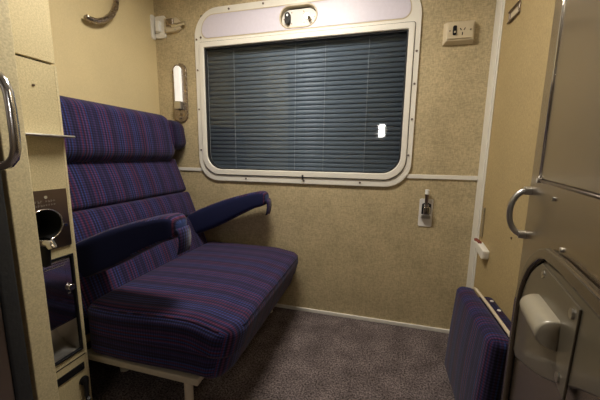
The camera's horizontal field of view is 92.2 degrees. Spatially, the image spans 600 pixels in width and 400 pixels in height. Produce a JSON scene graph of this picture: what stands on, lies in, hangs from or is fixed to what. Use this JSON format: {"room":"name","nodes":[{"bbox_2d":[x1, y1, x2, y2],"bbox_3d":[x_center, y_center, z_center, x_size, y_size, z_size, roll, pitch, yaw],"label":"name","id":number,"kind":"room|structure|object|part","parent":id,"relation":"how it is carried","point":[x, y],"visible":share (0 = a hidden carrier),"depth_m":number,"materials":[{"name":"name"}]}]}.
{"room":"train carriage","nodes":[
{"label":"train carriage","id":0,"kind":"room"},
{"bbox_2d":[0,0,58,399],"bbox_3d":[-1.074,-0.197,0.859,0.622,2.200,0.059,3,9,15],"label":"wall","id":1,"kind":"structure","parent":0,"point":[16,180],"depth_m":0.82,"materials":[{"name":"plastic"}]},
{"bbox_2d":[0,72,32,399],"bbox_3d":[-0.696,-0.034,0.312,0.173,2.047,0.646,3,9,15],"label":"door","id":2,"kind":"structure","parent":1,"relation":"in","point":[15,381],"depth_m":0.66,"materials":[{"name":"grey metal"}]},
{"bbox_3d":[-0.602,-0.152,0.564,0.132,0.195,0.017,3,9,15],"label":"grab handle","id":3,"kind":"part","parent":2,"relation":"part of","materials":[{"name":"silver metal"}]},
{"bbox_2d":[48,0,159,342],"bbox_3d":[-1.183,-0.301,1.528,0.060,2.200,1.193,3,9,15],"label":"wall","id":4,"kind":"structure","parent":0,"point":[113,62],"depth_m":1.64,"materials":[{"name":"plastic"}]},
{"bbox_2d":[83,0,118,23],"bbox_3d":[-1.067,-1.107,1.572,0.052,0.337,0.252,2,9,9],"label":"hook","id":5,"kind":"object","parent":4,"relation":"attached to","point":[115,6],"visible":1,"depth_m":1.58,"materials":[{"name":"silver metal"}]},
{"bbox_2d":[86,307,454,399],"bbox_3d":[-0.177,0.977,0.741,2.617,0.060,2.743,3,9,15],"label":"floor","id":6,"kind":"structure","parent":0,"point":[294,354],"depth_m":1.44,"materials":[{"name":"carpet"}]},
{"bbox_2d":[8,0,91,399],"bbox_3d":[-1.048,-0.216,0.993,0.469,2.198,0.209,3,9,15],"label":"tall cabinet","id":7,"kind":"object","parent":6,"relation":"on","point":[30,19],"visible":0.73,"depth_m":1.01,"materials":[{"name":"plastic"}]},
{"bbox_3d":[-0.870,0.191,0.988,0.031,0.072,0.031,3,9,15],"label":"spout stem","id":8,"kind":"part","parent":7,"relation":"part of","materials":[{"name":"black plastic"}]},
{"bbox_3d":[-0.867,0.147,0.982,0.077,0.041,0.037,3,9,15],"label":"spout","id":9,"kind":"part","parent":7,"relation":"part of","materials":[{"name":"silver metal"}]},
{"bbox_2d":[25,133,74,137],"bbox_3d":[-0.856,-0.212,0.941,0.056,0.008,0.209,3,9,15],"label":"shelf","id":10,"kind":"object","parent":7,"relation":"attached to","point":[28,135],"depth_m":0.96,"materials":[{"name":"grey plastic"}]},
{"bbox_3d":[-0.873,0.071,0.994,0.005,0.210,0.147,3,9,15],"label":"cup dispenser plate","id":11,"kind":"part","parent":7,"relation":"part of","materials":[{"name":"brown metal"}]},
{"bbox_3d":[-0.881,0.351,1.031,0.005,0.219,0.102,3,9,15],"label":"flap panel","id":12,"kind":"part","parent":7,"relation":"part of","materials":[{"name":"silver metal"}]},
{"bbox_2d":[51,318,79,362],"bbox_3d":[-0.952,0.526,1.088,0.134,0.132,0.130,3,9,15],"label":"tray","id":13,"kind":"object","parent":7,"relation":"on","point":[65,335],"depth_m":1.14,"materials":[{"name":"silver metal"}]},
{"bbox_3d":[-0.882,0.405,1.051,0.014,0.396,0.145,3,9,15],"label":"bin frame","id":14,"kind":"part","parent":7,"relation":"part of","materials":[{"name":"black plastic"}]},
{"bbox_3d":[-0.860,0.326,1.084,0.016,0.026,0.026,3,9,15],"label":"knob","id":15,"kind":"part","parent":7,"relation":"part of","materials":[{"name":"silver metal"}]},
{"bbox_2d":[59,95,297,399],"bbox_3d":[-0.611,0.158,1.552,1.057,1.300,0.963,3,9,15],"label":"seat","id":16,"kind":"object","parent":6,"relation":"on","point":[160,299],"visible":0.75,"depth_m":1.30,"materials":[{"name":"purple fabric"}]},
{"bbox_2d":[67,159,185,211],"bbox_3d":[-0.974,-0.101,1.588,0.169,0.246,0.887,3,9,15],"label":"cushion","id":17,"kind":"object","parent":16,"relation":"on","point":[95,185],"depth_m":1.50,"materials":[{"name":"purple fabric"}]},
{"bbox_3d":[-0.727,0.205,1.183,0.579,0.334,0.106,3,9,15],"label":"armrest","id":18,"kind":"part","parent":16,"relation":"part of","materials":[{"name":"blue fabric"}]},
{"bbox_2d":[72,192,195,242],"bbox_3d":[-0.903,0.092,1.604,0.145,0.181,0.900,3,9,15],"label":"cushion","id":19,"kind":"object","parent":16,"relation":"on","point":[88,221],"depth_m":1.48,"materials":[{"name":"purple fabric"}]},
{"bbox_2d":[78,217,207,318],"bbox_3d":[-0.827,0.304,1.615,0.181,0.279,0.900,3,9,15],"label":"cushion","id":20,"kind":"object","parent":16,"relation":"on","point":[94,286],"depth_m":1.38,"materials":[{"name":"purple fabric"}]},
{"bbox_3d":[-0.539,0.612,1.582,0.558,0.028,0.892,3,9,15],"label":"frame","id":21,"kind":"part","parent":16,"relation":"part of","materials":[{"name":"beige paint"}]},
{"bbox_3d":[-0.431,0.788,1.127,0.033,0.188,0.033,3,9,15],"label":"leg","id":22,"kind":"part","parent":16,"relation":"part of","materials":[{"name":"beige paint"}]},
{"bbox_2d":[88,241,297,378],"bbox_3d":[-0.437,0.473,1.536,0.679,0.256,0.932,3,9,15],"label":"seat cushion","id":23,"kind":"object","parent":16,"relation":"on","point":[193,313],"depth_m":1.17,"materials":[{"name":"purple fabric"}]},
{"bbox_3d":[-0.484,0.096,1.899,0.579,0.332,0.106,3,9,15],"label":"armrest","id":24,"kind":"part","parent":16,"relation":"part of","materials":[{"name":"blue fabric"}]},
{"bbox_2d":[444,287,510,399],"bbox_3d":[0.751,0.657,1.208,0.163,0.454,0.461,3,9,15],"label":"seat","id":25,"kind":"object","parent":6,"relation":"on","point":[477,345],"visible":0.86,"depth_m":1.11,"materials":[{"name":"purple fabric"}]},
{"bbox_2d":[153,0,496,329],"bbox_3d":[0.000,-0.336,1.858,2.176,2.200,0.060,3,9,15],"label":"wall","id":26,"kind":"structure","parent":0,"point":[363,251],"depth_m":1.77,"materials":[{"name":"plastic"}]},
{"bbox_2d":[150,15,185,39],"bbox_3d":[-0.872,-1.158,1.918,0.258,0.153,0.041,3,9,15],"label":"berth catch","id":27,"kind":"object","parent":26,"relation":"attached to","point":[160,26],"visible":1,"depth_m":1.93,"materials":[{"name":"beige plastic"}]},
{"bbox_2d":[172,63,188,121],"bbox_3d":[-0.825,-0.730,1.967,0.110,0.387,0.046,3,9,15],"label":"reading lamp","id":28,"kind":"object","parent":26,"relation":"attached to","point":[179,72],"visible":1,"depth_m":1.96,"materials":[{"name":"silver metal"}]},
{"bbox_2d":[173,66,182,101],"bbox_3d":[-0.828,-0.781,1.962,0.054,0.245,0.020,3,9,15],"label":"diffuser","id":29,"kind":"object","parent":28,"relation":"attached to","point":[177,70],"depth_m":1.95,"materials":[{"name":"white plastic"}]},
{"bbox_2d":[178,167,201,170],"bbox_3d":[-0.845,-0.223,2.069,0.327,0.022,0.008,3,9,15],"label":"trim","id":30,"kind":"structure","parent":26,"relation":"attached to","point":[180,168],"depth_m":2.05,"materials":[{"name":"beige plastic"}]},
{"bbox_2d":[195,0,421,186],"bbox_3d":[-0.021,-0.651,1.788,1.389,1.100,0.056,3,9,15],"label":"window","id":31,"kind":"structure","parent":26,"relation":"in","point":[257,23],"depth_m":1.73,"materials":[{"name":"white plastic"}]},
{"bbox_2d":[279,3,317,28],"bbox_3d":[-0.007,-1.085,1.716,0.233,0.128,0.060,3,9,15],"label":"control panel","id":32,"kind":"object","parent":31,"relation":"attached to","point":[305,17],"visible":0.87,"depth_m":1.72,"materials":[{"name":"beige plastic"}]},
{"bbox_3d":[-0.074,-1.085,1.729,0.034,0.066,0.022,3,9,15],"label":"rotary knob","id":33,"kind":"part","parent":32,"relation":"part of","materials":[{"name":"black plastic"}]},
{"bbox_3d":[-0.005,-1.084,1.726,0.213,0.102,0.008,3,9,15],"label":"plate","id":34,"kind":"part","parent":32,"relation":"part of","materials":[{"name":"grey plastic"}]},
{"bbox_3d":[-0.019,-1.082,1.706,1.273,0.136,0.008,3,9,15],"label":"panel","id":35,"kind":"part","parent":31,"relation":"part of","materials":[{"name":"purple paint"}]},
{"bbox_2d":[208,33,406,171],"bbox_3d":[-0.011,-0.576,1.836,1.311,0.846,0.047,3,9,15],"label":"blind","id":36,"kind":"object","parent":31,"relation":"attached to","point":[331,104],"visible":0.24,"depth_m":1.81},
{"bbox_3d":[-0.434,-0.590,1.926,0.003,0.810,0.003,3,9,15],"label":"ladder cord","id":37,"kind":"part","parent":36,"relation":"part of","materials":[{"name":"grey fabric"}]},
{"bbox_3d":[-0.031,-0.569,1.820,0.003,0.810,0.003,3,9,15],"label":"ladder cord","id":38,"kind":"part","parent":36,"relation":"part of","materials":[{"name":"grey fabric"}]},
{"bbox_3d":[0.149,-0.559,1.773,0.003,0.810,0.003,3,9,15],"label":"ladder cord","id":39,"kind":"part","parent":36,"relation":"part of","materials":[{"name":"grey fabric"}]},
{"bbox_3d":[0.393,-0.546,1.709,0.003,0.810,0.003,3,9,15],"label":"ladder cord","id":40,"kind":"part","parent":36,"relation":"part of","materials":[{"name":"grey fabric"}]},
{"bbox_2d":[275,304,448,333],"bbox_3d":[0.148,0.754,1.944,1.676,0.022,0.012,3,9,15],"label":"baseboard","id":41,"kind":"structure","parent":26,"relation":"attached to","point":[409,325],"depth_m":1.87,"materials":[{"name":"beige plastic"}]},
{"bbox_2d":[418,189,432,226],"bbox_3d":[0.729,0.049,1.665,0.074,0.220,0.042,3,9,15],"label":"latch","id":42,"kind":"object","parent":26,"relation":"attached to","point":[425,205],"visible":1,"depth_m":1.67,"materials":[{"name":"grey metal"}]},
{"bbox_3d":[0.726,0.000,1.657,0.021,0.082,0.036,3,9,15],"label":"lever","id":43,"kind":"part","parent":42,"relation":"part of","materials":[{"name":"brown metal"}]},
{"bbox_2d":[406,174,477,179],"bbox_3d":[0.800,-0.130,1.637,0.370,0.024,0.008,3,9,15],"label":"trim","id":44,"kind":"structure","parent":26,"relation":"attached to","point":[417,176],"depth_m":1.63,"materials":[{"name":"beige plastic"}]},
{"bbox_2d":[442,20,475,45],"bbox_3d":[0.827,-0.870,1.499,0.147,0.108,0.044,3,9,15],"label":"power outlet","id":45,"kind":"object","parent":26,"relation":"attached to","point":[460,32],"visible":1,"depth_m":1.49,"materials":[{"name":"beige plastic"}]},
{"bbox_2d":[453,25,456,34],"bbox_3d":[0.798,-0.875,1.489,0.018,0.046,0.007,3,9,15],"label":"rocker switch","id":46,"kind":"object","parent":45,"relation":"attached to","point":[454,26],"depth_m":1.49,"materials":[{"name":"black plastic"}]},
{"bbox_2d":[447,21,473,38],"bbox_3d":[0.827,-0.873,1.487,0.118,0.076,0.006,3,9,15],"label":"socket","id":47,"kind":"object","parent":45,"relation":"attached to","point":[460,29],"depth_m":1.48,"materials":[{"name":"beige plastic"}]},
{"bbox_2d":[474,0,555,320],"bbox_3d":[0.829,-0.174,0.876,0.060,2.200,1.433,3,9,15],"label":"wall","id":48,"kind":"structure","parent":0,"point":[525,41],"depth_m":1.20,"materials":[{"name":"plastic"}]},
{"bbox_2d":[472,238,489,259],"bbox_3d":[0.915,0.245,1.467,0.031,0.069,0.169,3,9,15],"label":"door stop","id":49,"kind":"object","parent":48,"relation":"attached to","point":[482,250],"visible":1,"depth_m":1.43,"materials":[{"name":"white plastic"}]},
{"bbox_2d":[480,208,485,236],"bbox_3d":[0.936,0.114,1.478,0.005,0.150,0.015,3,9,15],"label":"metal strip","id":50,"kind":"object","parent":48,"relation":"attached to","point":[483,216],"visible":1,"depth_m":1.47,"materials":[{"name":"grey"}]},
{"bbox_2d":[466,0,504,287],"bbox_3d":[0.966,-0.270,1.514,0.010,2.200,0.115,3,9,15],"label":"trim","id":51,"kind":"structure","parent":48,"relation":"attached to","point":[500,4],"depth_m":1.49,"materials":[{"name":"beige plastic"}]},
{"bbox_2d":[507,0,521,23],"bbox_3d":[0.925,-0.851,1.243,0.010,0.132,0.111,3,9,15],"label":"holder","id":52,"kind":"object","parent":48,"relation":"attached to","point":[514,11],"visible":1,"depth_m":1.24,"materials":[{"name":"silver metal"}]},
{"bbox_2d":[501,0,599,399],"bbox_3d":[0.485,-0.027,0.536,0.082,1.996,0.639,6,10,29],"label":"door","id":53,"kind":"structure","parent":48,"relation":"in","point":[553,351],"depth_m":0.53,"materials":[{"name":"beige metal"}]},
{"bbox_3d":[0.614,0.034,0.823,0.043,0.140,0.016,6,10,29],"label":"pull handle","id":54,"kind":"part","parent":53,"relation":"part of","materials":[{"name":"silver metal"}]},
{"bbox_3d":[0.469,0.506,0.597,0.014,0.836,0.557,6,10,29],"label":"moulding","id":55,"kind":"part","parent":53,"relation":"part of","materials":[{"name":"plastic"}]},
{"bbox_3d":[0.470,0.284,0.552,0.007,0.324,0.494,6,10,29],"label":"panel","id":56,"kind":"part","parent":53,"relation":"part of","materials":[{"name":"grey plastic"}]},
{"bbox_3d":[0.452,0.217,0.516,0.004,0.152,0.219,6,10,29],"label":"latch plate","id":57,"kind":"part","parent":53,"relation":"part of","materials":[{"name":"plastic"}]},
{"bbox_3d":[0.470,-0.428,0.422,0.004,0.825,0.492,6,10,29],"label":"panel","id":58,"kind":"part","parent":53,"relation":"part of","materials":[{"name":"silver metal"}]}
]}

